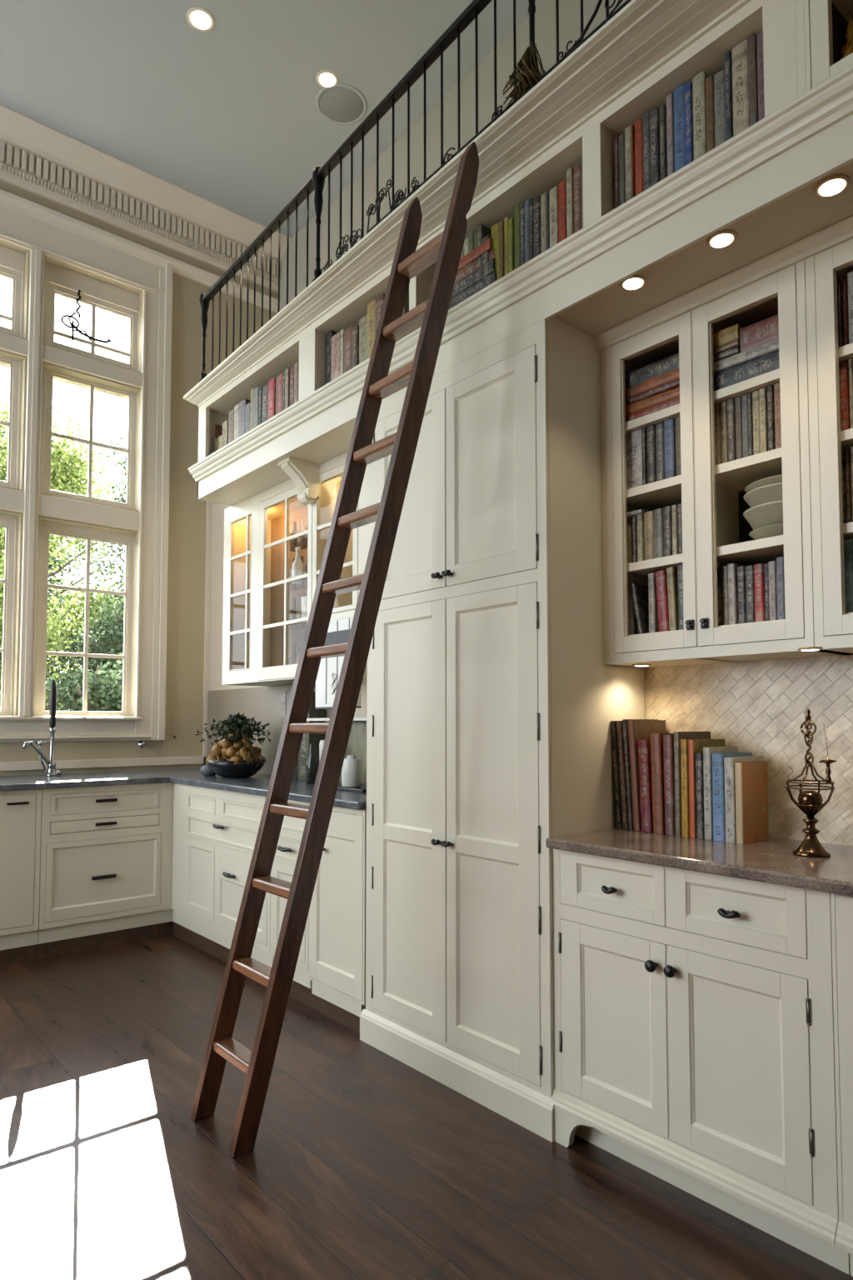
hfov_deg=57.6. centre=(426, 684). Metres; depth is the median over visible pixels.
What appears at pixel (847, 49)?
figurine
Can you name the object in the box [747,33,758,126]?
book
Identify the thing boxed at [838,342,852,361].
shelf
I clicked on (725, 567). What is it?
book
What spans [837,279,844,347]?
book
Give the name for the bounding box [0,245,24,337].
window
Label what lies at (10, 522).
window
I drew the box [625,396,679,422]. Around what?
book
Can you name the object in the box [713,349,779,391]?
book
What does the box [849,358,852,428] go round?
book
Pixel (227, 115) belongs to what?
ceiling
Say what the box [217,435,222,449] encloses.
book
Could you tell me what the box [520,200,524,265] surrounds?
book
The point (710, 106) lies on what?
book
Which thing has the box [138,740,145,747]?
switch
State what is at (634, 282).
recessed light
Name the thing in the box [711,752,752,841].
book
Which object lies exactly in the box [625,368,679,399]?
book
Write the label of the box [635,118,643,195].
book
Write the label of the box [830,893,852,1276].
base cabinet
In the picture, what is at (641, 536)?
book
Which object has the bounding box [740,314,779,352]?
book
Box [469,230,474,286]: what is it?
book
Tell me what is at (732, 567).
book
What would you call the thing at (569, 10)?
wall
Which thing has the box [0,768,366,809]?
countertop
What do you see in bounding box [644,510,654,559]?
book
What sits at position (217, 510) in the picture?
wall
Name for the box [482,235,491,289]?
book
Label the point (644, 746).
book
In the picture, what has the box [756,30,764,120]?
book
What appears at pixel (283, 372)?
book
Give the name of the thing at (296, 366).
book
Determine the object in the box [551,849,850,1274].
base cabinet
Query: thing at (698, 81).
book
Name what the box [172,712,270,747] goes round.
leafy tops
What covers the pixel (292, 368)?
book
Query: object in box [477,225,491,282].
book
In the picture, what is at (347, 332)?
book
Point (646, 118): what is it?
book
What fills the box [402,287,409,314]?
book
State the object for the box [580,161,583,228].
book
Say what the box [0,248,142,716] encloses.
window frame
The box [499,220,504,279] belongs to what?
book
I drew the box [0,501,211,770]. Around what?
trim
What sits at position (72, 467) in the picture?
tree
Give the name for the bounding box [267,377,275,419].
book
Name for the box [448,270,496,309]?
book
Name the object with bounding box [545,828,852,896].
countertop
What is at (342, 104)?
ceiling speaker
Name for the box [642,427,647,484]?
book
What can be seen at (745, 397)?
book
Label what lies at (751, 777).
book
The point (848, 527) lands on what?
shelf
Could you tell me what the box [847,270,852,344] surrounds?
book
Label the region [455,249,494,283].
book
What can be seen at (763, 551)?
shelf
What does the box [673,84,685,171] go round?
book
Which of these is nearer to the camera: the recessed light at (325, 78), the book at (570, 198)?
the book at (570, 198)
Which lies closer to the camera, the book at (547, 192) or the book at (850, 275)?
the book at (850, 275)
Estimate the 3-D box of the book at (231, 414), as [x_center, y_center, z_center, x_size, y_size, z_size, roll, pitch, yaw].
[-0.974,-1.355,4.218,0.204,0.224,0.068,2,-4,-40]
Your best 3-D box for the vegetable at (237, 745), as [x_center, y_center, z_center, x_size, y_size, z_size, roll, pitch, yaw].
[-1.052,0.342,4.334,0.062,0.073,0.059,1,-3,-22]
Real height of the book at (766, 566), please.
0.162 m
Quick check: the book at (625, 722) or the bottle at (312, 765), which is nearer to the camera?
the book at (625, 722)
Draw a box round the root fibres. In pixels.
[205,744,266,763]
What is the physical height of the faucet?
0.560 m
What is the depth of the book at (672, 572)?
2.37 m
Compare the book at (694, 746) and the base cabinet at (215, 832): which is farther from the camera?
the base cabinet at (215, 832)
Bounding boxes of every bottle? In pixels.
[288,643,296,664]
[289,558,299,590]
[289,597,299,629]
[290,521,297,551]
[291,547,304,584]
[295,595,305,628]
[295,642,302,664]
[296,518,306,549]
[296,556,306,589]
[304,515,308,546]
[304,563,307,586]
[305,744,318,783]
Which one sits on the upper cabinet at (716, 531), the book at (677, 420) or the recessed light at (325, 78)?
the book at (677, 420)
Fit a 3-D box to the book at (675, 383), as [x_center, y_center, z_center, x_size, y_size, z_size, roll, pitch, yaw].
[0.778,-0.921,2.487,0.164,0.021,0.210,2,-4,-39]
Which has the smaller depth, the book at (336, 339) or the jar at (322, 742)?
the book at (336, 339)
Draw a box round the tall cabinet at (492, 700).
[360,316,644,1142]
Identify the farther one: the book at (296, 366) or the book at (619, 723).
the book at (296, 366)
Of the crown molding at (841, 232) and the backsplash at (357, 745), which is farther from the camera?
the backsplash at (357, 745)
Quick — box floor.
[0,935,852,1279]
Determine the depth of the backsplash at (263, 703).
4.75 m
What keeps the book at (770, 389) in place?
on the upper cabinet at (716, 531)
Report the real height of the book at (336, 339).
0.244 m
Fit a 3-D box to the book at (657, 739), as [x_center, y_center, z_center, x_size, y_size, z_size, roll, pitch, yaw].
[0.771,0.306,2.438,0.174,0.305,0.035,2,-5,-40]
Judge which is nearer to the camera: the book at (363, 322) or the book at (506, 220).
the book at (506, 220)
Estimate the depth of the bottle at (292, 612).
4.19 m
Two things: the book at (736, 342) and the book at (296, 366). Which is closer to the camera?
the book at (736, 342)
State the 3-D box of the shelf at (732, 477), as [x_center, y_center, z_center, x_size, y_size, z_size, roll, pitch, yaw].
[0.885,-0.620,2.366,0.209,0.026,0.627,2,-4,-40]
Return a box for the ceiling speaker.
[315,83,367,124]
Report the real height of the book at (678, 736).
0.312 m
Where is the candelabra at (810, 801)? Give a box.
[785,707,836,857]
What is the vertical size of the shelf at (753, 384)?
0.026 m
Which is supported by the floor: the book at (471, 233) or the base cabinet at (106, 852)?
the base cabinet at (106, 852)
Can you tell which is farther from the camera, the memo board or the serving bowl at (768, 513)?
the memo board
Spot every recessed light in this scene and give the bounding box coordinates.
[186,6,214,32]
[315,70,339,89]
[620,275,647,290]
[632,663,651,666]
[706,230,737,249]
[797,646,823,650]
[814,174,850,198]
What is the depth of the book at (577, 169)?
2.38 m
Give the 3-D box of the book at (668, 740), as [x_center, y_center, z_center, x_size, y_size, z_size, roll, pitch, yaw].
[0.798,0.306,2.406,0.174,0.302,0.030,2,-4,-40]
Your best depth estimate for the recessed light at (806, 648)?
1.94 m
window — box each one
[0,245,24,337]
[0,356,22,489]
[0,514,18,715]
[34,520,134,716]
[40,367,137,509]
[43,261,139,371]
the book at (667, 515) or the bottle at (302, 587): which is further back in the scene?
the bottle at (302, 587)
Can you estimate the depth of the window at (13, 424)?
4.67 m
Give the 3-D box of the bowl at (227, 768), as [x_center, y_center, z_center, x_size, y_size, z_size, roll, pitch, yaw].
[-1.079,0.473,4.391,0.330,0.100,0.330,2,-4,-40]
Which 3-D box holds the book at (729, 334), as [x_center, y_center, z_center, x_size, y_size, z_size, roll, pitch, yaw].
[0.930,-1.016,2.317,0.164,0.044,0.085,2,-4,-41]
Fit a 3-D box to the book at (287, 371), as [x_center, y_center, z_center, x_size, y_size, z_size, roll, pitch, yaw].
[-0.593,-1.384,3.761,0.204,0.238,0.030,2,-4,-40]
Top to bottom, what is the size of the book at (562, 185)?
0.242 m
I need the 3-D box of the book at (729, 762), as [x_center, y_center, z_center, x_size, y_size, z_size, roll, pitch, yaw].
[0.929,0.330,2.259,0.184,0.240,0.028,2,-4,-40]
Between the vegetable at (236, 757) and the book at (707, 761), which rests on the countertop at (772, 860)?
the book at (707, 761)
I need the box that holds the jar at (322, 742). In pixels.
[319,740,324,762]
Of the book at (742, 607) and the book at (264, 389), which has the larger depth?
the book at (264, 389)
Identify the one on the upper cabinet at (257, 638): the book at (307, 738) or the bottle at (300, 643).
the bottle at (300, 643)
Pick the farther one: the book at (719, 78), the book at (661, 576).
the book at (661, 576)
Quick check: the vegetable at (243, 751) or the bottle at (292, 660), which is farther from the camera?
the vegetable at (243, 751)
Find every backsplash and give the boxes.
[206,683,332,774]
[339,721,366,784]
[645,655,852,845]
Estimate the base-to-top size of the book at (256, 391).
0.252 m
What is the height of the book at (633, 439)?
0.190 m
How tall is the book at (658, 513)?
0.160 m
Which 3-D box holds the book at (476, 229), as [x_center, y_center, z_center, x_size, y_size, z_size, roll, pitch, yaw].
[0.248,-1.455,2.777,0.204,0.282,0.018,2,-4,-40]
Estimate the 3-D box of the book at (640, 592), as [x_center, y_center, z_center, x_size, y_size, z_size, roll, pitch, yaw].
[0.712,-0.238,2.497,0.124,0.166,0.045,2,-4,-40]
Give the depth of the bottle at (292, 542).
4.21 m
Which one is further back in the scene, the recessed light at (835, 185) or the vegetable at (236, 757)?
the vegetable at (236, 757)
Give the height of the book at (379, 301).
0.282 m
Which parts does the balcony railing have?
newel post, newel post, handrail, rail, newel post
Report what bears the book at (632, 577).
on the upper cabinet at (716, 531)
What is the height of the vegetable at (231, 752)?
0.069 m
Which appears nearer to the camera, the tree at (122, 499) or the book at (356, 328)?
the book at (356, 328)
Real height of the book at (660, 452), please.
0.190 m
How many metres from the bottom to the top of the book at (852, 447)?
0.200 m
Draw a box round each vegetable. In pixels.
[205,755,217,764]
[211,743,222,757]
[220,736,233,748]
[221,747,229,757]
[225,746,238,757]
[229,755,242,764]
[233,739,242,751]
[239,746,249,760]
[241,736,250,748]
[248,746,259,759]
[249,746,261,756]
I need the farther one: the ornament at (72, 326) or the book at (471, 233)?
the ornament at (72, 326)
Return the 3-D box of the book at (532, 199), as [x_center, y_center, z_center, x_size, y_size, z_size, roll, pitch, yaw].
[0.417,-1.450,2.582,0.204,0.253,0.014,2,-4,-40]
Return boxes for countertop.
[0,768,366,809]
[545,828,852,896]
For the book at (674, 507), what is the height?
0.160 m
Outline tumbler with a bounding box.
[300,595,307,623]
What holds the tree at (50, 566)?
on the ground
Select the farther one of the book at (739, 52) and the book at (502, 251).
the book at (502, 251)
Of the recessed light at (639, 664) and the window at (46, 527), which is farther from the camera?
the window at (46, 527)
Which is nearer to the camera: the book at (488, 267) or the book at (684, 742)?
the book at (684, 742)
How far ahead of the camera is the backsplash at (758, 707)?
2.29 m
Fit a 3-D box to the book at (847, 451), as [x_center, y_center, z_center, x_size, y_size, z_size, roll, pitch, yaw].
[1.144,-0.509,2.048,0.154,0.200,0.010,2,-4,-40]
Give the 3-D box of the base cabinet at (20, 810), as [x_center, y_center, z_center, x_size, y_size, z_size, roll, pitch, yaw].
[-2.401,0.974,4.005,0.597,0.873,0.620,2,-4,-40]
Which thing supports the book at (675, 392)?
on the book at (675, 401)
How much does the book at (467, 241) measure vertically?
0.269 m
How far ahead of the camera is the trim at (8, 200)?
5.03 m
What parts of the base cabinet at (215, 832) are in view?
door, pull, drawer, rail, pull, door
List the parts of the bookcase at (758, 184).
crown moulding, door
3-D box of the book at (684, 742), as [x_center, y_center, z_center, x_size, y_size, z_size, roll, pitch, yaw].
[0.825,0.310,2.358,0.154,0.290,0.022,2,-4,-40]
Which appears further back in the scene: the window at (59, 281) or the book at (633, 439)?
the window at (59, 281)
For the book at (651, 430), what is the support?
on the upper cabinet at (716, 531)
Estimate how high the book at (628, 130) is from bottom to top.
0.267 m
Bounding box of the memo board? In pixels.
[315,616,361,709]
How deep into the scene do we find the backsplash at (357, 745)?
3.93 m
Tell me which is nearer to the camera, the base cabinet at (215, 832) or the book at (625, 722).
the book at (625, 722)
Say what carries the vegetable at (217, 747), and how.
on the vegetable
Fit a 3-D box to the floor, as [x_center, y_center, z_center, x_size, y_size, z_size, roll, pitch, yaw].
[-0.844,1.250,0.160,5.800,0.060,9.030,2,-4,-40]
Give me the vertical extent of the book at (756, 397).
0.190 m
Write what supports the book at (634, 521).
on the upper cabinet at (716, 531)
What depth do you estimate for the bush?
10.24 m
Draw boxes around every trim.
[0,104,291,292]
[0,189,280,313]
[0,205,173,740]
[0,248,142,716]
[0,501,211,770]
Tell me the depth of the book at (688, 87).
2.08 m
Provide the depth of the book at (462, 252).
2.77 m
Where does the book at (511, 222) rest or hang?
in the bookcase at (758, 184)
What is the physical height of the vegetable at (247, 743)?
0.069 m
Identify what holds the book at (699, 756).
on the countertop at (772, 860)
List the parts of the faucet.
spout, lever, spray handle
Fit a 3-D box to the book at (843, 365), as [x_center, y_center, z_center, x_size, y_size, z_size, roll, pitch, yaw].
[1.138,-0.744,2.059,0.154,0.190,0.022,2,-4,-40]
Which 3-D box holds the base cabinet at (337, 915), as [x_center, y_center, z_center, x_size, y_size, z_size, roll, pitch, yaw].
[-0.194,0.939,3.307,0.531,0.873,0.410,2,-4,-40]
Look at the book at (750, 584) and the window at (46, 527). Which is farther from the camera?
the window at (46, 527)
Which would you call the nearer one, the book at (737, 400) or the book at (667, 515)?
the book at (737, 400)
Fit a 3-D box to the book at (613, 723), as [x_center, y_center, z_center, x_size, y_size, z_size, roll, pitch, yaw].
[0.679,0.292,2.556,0.184,0.346,0.037,2,-4,-40]
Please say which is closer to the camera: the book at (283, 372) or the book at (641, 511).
the book at (641, 511)
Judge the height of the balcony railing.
0.533 m
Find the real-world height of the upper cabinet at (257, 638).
1.025 m
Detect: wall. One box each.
[0,180,277,884]
[209,502,645,721]
[277,0,626,310]
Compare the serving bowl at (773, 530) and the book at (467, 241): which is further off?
the book at (467, 241)
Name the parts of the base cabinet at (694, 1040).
pull, drawer, door, knob, knob, moulding, pull, drawer, door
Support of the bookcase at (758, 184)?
attached to the wall at (217, 510)
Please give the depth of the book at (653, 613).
2.43 m
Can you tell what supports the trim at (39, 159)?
attached to the wall at (187, 523)
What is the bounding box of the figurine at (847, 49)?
[841,10,852,59]
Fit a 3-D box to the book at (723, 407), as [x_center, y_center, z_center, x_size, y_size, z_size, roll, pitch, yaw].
[0.926,-0.731,2.318,0.154,0.190,0.020,2,-4,-40]
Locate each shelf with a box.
[306,717,366,720]
[625,368,779,434]
[626,447,782,511]
[627,535,784,574]
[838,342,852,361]
[840,428,852,449]
[843,521,852,539]
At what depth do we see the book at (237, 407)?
4.10 m
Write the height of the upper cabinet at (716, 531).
1.052 m
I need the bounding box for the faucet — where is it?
[21,679,61,775]
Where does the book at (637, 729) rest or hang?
on the countertop at (772, 860)
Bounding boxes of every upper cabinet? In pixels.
[222,451,368,686]
[600,259,849,667]
[805,237,852,654]
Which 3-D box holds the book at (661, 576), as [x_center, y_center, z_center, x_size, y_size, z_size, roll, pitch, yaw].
[0.786,-0.255,2.449,0.154,0.194,0.044,2,-4,-40]
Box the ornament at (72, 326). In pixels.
[60,290,111,343]
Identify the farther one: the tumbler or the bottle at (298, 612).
the bottle at (298, 612)
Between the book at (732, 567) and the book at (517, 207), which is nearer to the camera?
the book at (732, 567)
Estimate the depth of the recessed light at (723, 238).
2.02 m
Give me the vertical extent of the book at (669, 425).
0.190 m
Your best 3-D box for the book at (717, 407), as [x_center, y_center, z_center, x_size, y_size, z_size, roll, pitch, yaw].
[0.912,-0.730,2.335,0.154,0.190,0.022,2,-4,-40]
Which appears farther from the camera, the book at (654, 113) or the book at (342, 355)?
the book at (342, 355)
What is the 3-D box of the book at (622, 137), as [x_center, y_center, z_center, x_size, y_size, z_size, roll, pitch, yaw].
[0.642,-1.466,2.312,0.204,0.258,0.020,2,-4,-40]
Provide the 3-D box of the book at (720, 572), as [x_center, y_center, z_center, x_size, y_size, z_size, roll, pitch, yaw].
[0.911,-0.251,2.312,0.154,0.170,0.030,2,-4,-40]
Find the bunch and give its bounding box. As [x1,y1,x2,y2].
[502,41,545,111]
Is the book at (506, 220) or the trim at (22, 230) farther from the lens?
the trim at (22, 230)
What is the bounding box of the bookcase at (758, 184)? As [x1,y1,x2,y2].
[183,0,852,506]
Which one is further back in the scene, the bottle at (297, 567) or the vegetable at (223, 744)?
the vegetable at (223, 744)
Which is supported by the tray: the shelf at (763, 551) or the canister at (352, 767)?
the canister at (352, 767)
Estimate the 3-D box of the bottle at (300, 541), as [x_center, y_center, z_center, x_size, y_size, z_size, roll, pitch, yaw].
[-0.672,-0.814,4.177,0.054,0.160,0.054,2,-4,-40]
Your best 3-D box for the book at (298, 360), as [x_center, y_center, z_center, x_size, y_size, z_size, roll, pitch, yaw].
[-0.518,-1.393,3.684,0.204,0.248,0.028,2,-4,-40]
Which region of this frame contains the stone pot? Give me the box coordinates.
[200,765,215,775]
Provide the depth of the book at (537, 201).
2.50 m
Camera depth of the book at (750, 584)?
2.19 m
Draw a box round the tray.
[337,783,366,792]
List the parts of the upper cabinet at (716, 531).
door, door, panel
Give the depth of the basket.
1.98 m
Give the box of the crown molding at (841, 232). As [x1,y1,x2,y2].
[593,215,852,350]
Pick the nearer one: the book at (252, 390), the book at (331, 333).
the book at (331, 333)
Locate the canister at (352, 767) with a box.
[341,755,361,787]
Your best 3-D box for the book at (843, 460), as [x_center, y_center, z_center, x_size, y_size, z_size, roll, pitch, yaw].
[1.138,-0.509,2.058,0.154,0.200,0.008,2,-4,-40]
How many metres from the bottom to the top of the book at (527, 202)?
0.258 m
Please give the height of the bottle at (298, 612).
0.170 m
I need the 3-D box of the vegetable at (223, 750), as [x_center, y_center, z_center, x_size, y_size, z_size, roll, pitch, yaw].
[-1.111,0.378,4.301,0.050,0.058,0.063,-1,-3,17]
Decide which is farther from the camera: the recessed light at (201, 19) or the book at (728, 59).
the recessed light at (201, 19)
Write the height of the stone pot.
0.066 m
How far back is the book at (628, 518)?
2.50 m
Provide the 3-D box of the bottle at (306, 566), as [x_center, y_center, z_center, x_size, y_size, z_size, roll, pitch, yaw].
[-0.624,-0.607,4.109,0.054,0.170,0.054,2,-4,-40]
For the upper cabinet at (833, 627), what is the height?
1.052 m
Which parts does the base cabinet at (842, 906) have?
moulding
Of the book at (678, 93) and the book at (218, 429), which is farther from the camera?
the book at (218, 429)
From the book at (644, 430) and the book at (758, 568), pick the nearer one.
the book at (758, 568)
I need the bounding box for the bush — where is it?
[45,652,123,711]
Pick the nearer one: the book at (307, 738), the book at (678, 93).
the book at (678, 93)
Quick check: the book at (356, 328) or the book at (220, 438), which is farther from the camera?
the book at (220, 438)
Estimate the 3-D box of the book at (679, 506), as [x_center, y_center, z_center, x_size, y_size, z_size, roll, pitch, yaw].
[0.831,-0.471,2.415,0.154,0.160,0.018,2,-4,-40]
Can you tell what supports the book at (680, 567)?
on the upper cabinet at (716, 531)
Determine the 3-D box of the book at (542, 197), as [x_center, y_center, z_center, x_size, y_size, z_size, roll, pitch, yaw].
[0.450,-1.447,2.542,0.204,0.242,0.022,2,-4,-40]
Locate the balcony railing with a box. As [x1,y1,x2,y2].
[199,0,631,382]
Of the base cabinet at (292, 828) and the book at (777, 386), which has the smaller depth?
the book at (777, 386)
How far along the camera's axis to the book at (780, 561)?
2.12 m
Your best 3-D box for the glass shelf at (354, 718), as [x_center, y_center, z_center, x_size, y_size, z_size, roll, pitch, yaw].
[-0.238,0.162,3.616,0.279,0.013,0.872,2,-4,-40]
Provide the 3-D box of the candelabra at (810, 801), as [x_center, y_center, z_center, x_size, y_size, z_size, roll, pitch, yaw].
[0.992,0.248,2.005,0.118,0.378,0.118,-1,-3,13]
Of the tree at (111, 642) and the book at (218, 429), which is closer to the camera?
the book at (218, 429)
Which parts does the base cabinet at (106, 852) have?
drawer, pull, drawer, drawer, rail, pull, pull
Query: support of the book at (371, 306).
in the bookcase at (758, 184)
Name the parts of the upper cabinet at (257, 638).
door, panel, door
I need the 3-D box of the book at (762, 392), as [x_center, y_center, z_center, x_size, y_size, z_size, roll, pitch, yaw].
[1.001,-0.736,2.224,0.154,0.190,0.018,2,-4,-40]
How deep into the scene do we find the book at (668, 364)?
2.45 m
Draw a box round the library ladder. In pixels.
[190,141,479,1157]
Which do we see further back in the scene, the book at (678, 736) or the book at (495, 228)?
the book at (495, 228)
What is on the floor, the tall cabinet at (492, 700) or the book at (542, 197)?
the tall cabinet at (492, 700)
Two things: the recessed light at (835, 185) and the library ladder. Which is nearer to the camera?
the recessed light at (835, 185)
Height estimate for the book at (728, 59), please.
0.283 m
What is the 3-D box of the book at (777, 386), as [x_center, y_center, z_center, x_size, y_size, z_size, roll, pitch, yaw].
[1.028,-0.738,2.190,0.154,0.190,0.020,2,-4,-40]
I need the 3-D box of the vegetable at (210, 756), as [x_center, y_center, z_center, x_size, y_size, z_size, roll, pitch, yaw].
[-1.206,0.426,4.361,0.066,0.065,0.078,2,-4,-40]
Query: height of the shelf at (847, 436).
0.026 m
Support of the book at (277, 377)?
in the bookcase at (758, 184)
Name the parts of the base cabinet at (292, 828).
pull, drawer, door, rail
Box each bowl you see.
[206,758,264,778]
[743,500,783,529]
[744,482,782,507]
[745,475,782,492]
[749,523,783,539]
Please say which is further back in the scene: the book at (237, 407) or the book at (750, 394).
the book at (237, 407)
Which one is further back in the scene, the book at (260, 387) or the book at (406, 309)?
the book at (260, 387)
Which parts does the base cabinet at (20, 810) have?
door, pull, rail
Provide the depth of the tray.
3.50 m
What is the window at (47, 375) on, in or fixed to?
in the wall at (187, 523)
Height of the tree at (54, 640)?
5.079 m
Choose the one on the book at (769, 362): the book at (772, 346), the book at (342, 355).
the book at (772, 346)
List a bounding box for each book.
[214,424,222,451]
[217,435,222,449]
[221,420,228,447]
[228,409,234,443]
[234,404,239,439]
[238,399,250,437]
[245,402,250,432]
[250,388,254,429]
[253,385,259,428]
[259,385,262,424]
[261,383,268,423]
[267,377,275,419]
[275,376,278,414]
[277,373,282,413]
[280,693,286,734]
[282,371,284,410]
[285,368,289,409]
[286,691,313,779]
[290,365,294,405]
[294,362,298,403]
[298,360,299,395]
[298,697,324,780]
[325,330,337,384]
[330,332,340,380]
[340,329,344,375]
[344,325,354,373]
[352,325,359,368]
[359,315,367,364]
[367,299,374,359]
[375,293,384,336]
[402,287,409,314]
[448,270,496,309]
[451,257,495,297]
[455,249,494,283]
[457,237,493,271]
[458,248,464,293]
[464,237,469,289]
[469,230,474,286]
[474,228,477,283]
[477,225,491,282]
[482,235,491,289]
[491,222,499,279]
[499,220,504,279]
[504,216,510,274]
[508,217,514,272]
[514,203,520,269]
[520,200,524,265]
[525,200,529,263]
[530,198,533,259]
[533,195,541,258]
[540,193,545,253]
[545,190,549,249]
[549,185,559,247]
[558,180,566,242]
[566,167,574,237]
[573,163,581,233]
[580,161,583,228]
[610,720,622,829]
[614,136,619,208]
[616,720,629,829]
[619,133,625,204]
[622,719,658,829]
[625,125,632,201]
[625,353,679,389]
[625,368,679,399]
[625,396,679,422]
[625,429,643,489]
[626,378,679,404]
[626,386,679,414]
[626,509,648,517]
[626,516,631,563]
[627,572,648,634]
[628,720,666,830]
[630,583,649,634]
[631,125,635,197]
[631,515,637,562]
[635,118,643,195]
[636,514,644,561]
[637,740,653,832]
[642,112,650,190]
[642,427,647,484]
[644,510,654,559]
[646,425,656,484]
[648,572,659,633]
[650,106,660,186]
[650,733,674,834]
[654,508,663,558]
[655,422,664,481]
[655,570,669,631]
[659,104,667,180]
[663,505,672,556]
[663,735,675,835]
[664,418,676,479]
[666,94,674,176]
[666,566,678,630]
[671,505,678,554]
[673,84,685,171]
[674,731,710,836]
[675,415,681,475]
[677,503,682,554]
[677,565,684,629]
[680,738,713,837]
[685,81,694,164]
[688,739,724,838]
[692,70,709,159]
[695,752,704,839]
[703,746,738,839]
[705,75,714,152]
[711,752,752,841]
[713,323,744,348]
[713,338,779,372]
[713,339,740,354]
[713,345,741,362]
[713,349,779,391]
[714,69,726,147]
[714,404,720,464]
[717,568,724,625]
[720,401,728,464]
[723,565,729,624]
[724,755,764,843]
[725,50,733,140]
[726,398,736,461]
[727,563,742,624]
[731,39,749,136]
[735,396,743,459]
[735,760,769,844]
[737,565,746,624]
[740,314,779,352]
[741,394,749,457]
[745,565,755,623]
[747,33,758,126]
[748,392,754,455]
[752,390,760,454]
[754,563,764,621]
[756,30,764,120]
[759,387,768,453]
[764,564,769,620]
[766,385,775,450]
[768,560,777,620]
[774,382,781,449]
[776,556,785,619]
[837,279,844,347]
[839,360,850,430]
[841,449,847,523]
[842,278,849,345]
[844,539,852,612]
[845,447,852,522]
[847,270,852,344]
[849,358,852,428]
[850,446,852,521]
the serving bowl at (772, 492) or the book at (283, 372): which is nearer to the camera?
the serving bowl at (772, 492)
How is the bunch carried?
on the bookcase at (758, 184)
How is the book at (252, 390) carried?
in the bookcase at (758, 184)
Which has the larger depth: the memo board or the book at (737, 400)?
the memo board
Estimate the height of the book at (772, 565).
0.166 m
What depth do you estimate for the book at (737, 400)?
2.23 m
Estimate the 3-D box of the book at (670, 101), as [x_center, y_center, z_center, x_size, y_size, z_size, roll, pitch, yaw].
[0.745,-1.483,2.196,0.204,0.279,0.018,2,-4,-40]
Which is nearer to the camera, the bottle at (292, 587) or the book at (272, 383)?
the book at (272, 383)
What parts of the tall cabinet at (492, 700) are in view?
door, door, pull, pull, pull, pull, door, door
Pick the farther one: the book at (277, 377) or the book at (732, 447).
the book at (277, 377)
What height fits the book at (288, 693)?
0.480 m
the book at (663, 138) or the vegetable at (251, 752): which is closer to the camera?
the book at (663, 138)
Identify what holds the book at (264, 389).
in the bookcase at (758, 184)
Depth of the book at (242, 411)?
4.05 m
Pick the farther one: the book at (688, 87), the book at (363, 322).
the book at (363, 322)
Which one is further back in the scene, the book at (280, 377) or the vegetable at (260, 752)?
the vegetable at (260, 752)
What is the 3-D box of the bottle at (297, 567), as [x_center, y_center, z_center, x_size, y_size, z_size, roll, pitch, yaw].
[-0.672,-0.621,4.043,0.064,0.190,0.064,2,-4,-40]
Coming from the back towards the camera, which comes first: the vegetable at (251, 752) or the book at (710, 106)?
the vegetable at (251, 752)
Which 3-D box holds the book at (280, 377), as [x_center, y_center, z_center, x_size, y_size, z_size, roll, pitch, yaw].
[-0.633,-1.380,3.811,0.204,0.235,0.042,2,-4,-40]
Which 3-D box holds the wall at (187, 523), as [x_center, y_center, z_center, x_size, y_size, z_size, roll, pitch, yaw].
[-3.471,-0.976,3.836,6.400,4.750,0.200,2,-4,-40]
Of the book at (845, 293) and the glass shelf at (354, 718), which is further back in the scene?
the glass shelf at (354, 718)
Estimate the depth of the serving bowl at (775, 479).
2.13 m
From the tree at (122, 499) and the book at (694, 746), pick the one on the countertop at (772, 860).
the book at (694, 746)
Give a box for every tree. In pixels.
[0,381,127,710]
[0,531,95,706]
[0,552,79,710]
[45,581,124,711]
[48,423,127,676]
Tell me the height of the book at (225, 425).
0.183 m
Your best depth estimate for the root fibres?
4.31 m
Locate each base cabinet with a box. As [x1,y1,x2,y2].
[0,789,41,966]
[36,782,173,959]
[171,783,272,967]
[270,800,312,1007]
[308,802,366,1032]
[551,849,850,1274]
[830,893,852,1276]
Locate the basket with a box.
[785,762,835,815]
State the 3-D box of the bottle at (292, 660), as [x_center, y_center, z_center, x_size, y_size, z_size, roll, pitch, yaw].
[-0.721,-0.129,4.200,0.054,0.190,0.054,2,-4,-40]
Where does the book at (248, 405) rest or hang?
in the bookcase at (758, 184)
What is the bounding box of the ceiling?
[0,0,547,238]
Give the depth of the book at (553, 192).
2.44 m
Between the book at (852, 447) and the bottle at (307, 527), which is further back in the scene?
the bottle at (307, 527)
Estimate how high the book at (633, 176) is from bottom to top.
0.265 m
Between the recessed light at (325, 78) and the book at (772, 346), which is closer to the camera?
the book at (772, 346)
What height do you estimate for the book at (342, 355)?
0.248 m
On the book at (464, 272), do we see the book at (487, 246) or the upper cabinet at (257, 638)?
the book at (487, 246)
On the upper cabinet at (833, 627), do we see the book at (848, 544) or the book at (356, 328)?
the book at (848, 544)
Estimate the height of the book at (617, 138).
0.262 m
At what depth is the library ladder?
2.33 m

